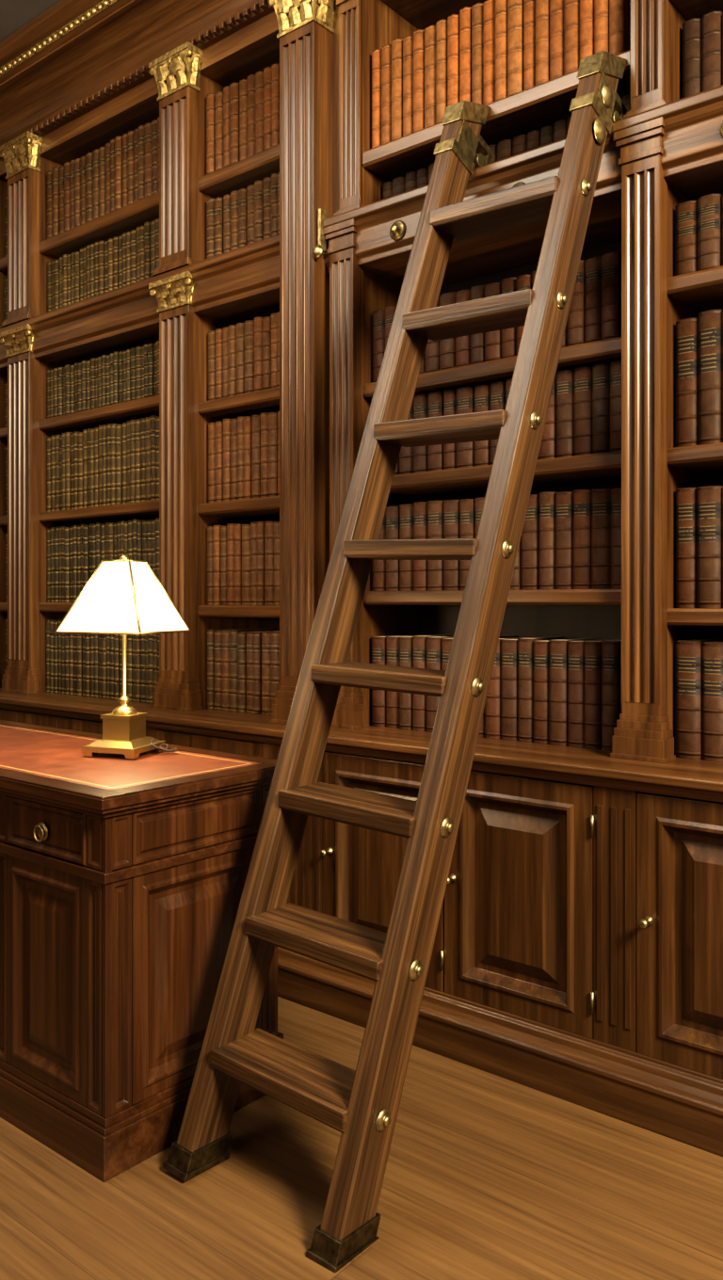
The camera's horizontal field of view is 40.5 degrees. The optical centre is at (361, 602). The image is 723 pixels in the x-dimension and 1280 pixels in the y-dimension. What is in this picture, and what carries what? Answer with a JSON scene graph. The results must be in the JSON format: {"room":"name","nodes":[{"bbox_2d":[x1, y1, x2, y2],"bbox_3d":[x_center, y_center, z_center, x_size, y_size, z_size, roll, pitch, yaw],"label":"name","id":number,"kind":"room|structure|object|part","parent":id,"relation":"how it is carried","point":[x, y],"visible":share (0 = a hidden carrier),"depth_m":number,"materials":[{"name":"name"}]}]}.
{"room":"home library","nodes":[
{"label":"home library","id":0,"kind":"room"},
{"bbox_2d":[0,0,61,42],"bbox_3d":[-0.576,-2.300,0.675,7.150,0.080,5.360,0,0,40],"label":"ceiling","id":1,"kind":"structure","parent":0,"point":[14,14],"depth_m":3.75,"materials":[{"name":"paint"}]},
{"bbox_2d":[0,996,722,1279],"bbox_3d":[-0.576,1.240,0.675,7.150,0.080,5.360,0,0,40],"label":"floor","id":2,"kind":"structure","parent":0,"point":[488,1176],"depth_m":1.96,"materials":[{"name":"brown wood"}]},
{"bbox_2d":[0,720,283,1182],"bbox_3d":[-0.909,0.800,2.697,1.474,0.800,0.584,0,0,40],"label":"desk","id":3,"kind":"object","parent":2,"relation":"on","point":[122,880],"visible":0.88,"depth_m":2.18,"materials":[{"name":"brown wood"}]},
{"bbox_2d":[54,554,190,759],"bbox_3d":[-0.624,0.137,2.584,0.260,0.525,0.255,0,0,19],"label":"lamp","id":4,"kind":"object","parent":3,"relation":"on","point":[123,596],"visible":1,"depth_m":2.53,"materials":[{"name":"white fabric"}]},
{"bbox_3d":[-0.626,-0.015,2.584,0.322,0.185,0.322,0,0,40],"label":"lamp shade","id":5,"kind":"part","parent":4,"relation":"part of","materials":[{"name":"white fabric"}]},
{"bbox_3d":[-0.525,0.380,2.590,0.073,0.030,0.062,0,0,40],"label":"cord","id":6,"kind":"part","parent":4,"relation":"part of","materials":[{"name":"brown plastic"}]},
{"bbox_2d":[0,0,722,1156],"bbox_3d":[0.425,-0.526,2.760,5.801,3.458,0.595,0,0,40],"label":"bookcase","id":7,"kind":"object","parent":2,"relation":"on","point":[210,210],"visible":0.84,"depth_m":2.94,"materials":[{"name":"brown wood"}]},
{"bbox_2d":[3,0,722,762],"bbox_3d":[0.392,-0.740,2.931,5.083,2.259,0.239,0,0,40],"label":"books","id":8,"kind":"object","parent":7,"relation":"on","point":[550,691],"depth_m":2.99,"materials":[{"name":"leather"}]},
{"bbox_2d":[162,50,626,1273],"bbox_3d":[0.146,-0.097,2.295,0.496,2.614,1.133,0,0,45],"label":"ladder","id":9,"kind":"object","parent":2,"relation":"on","point":[361,1104],"visible":0.98,"depth_m":2.17,"materials":[{"name":"brown wood"}]}
]}

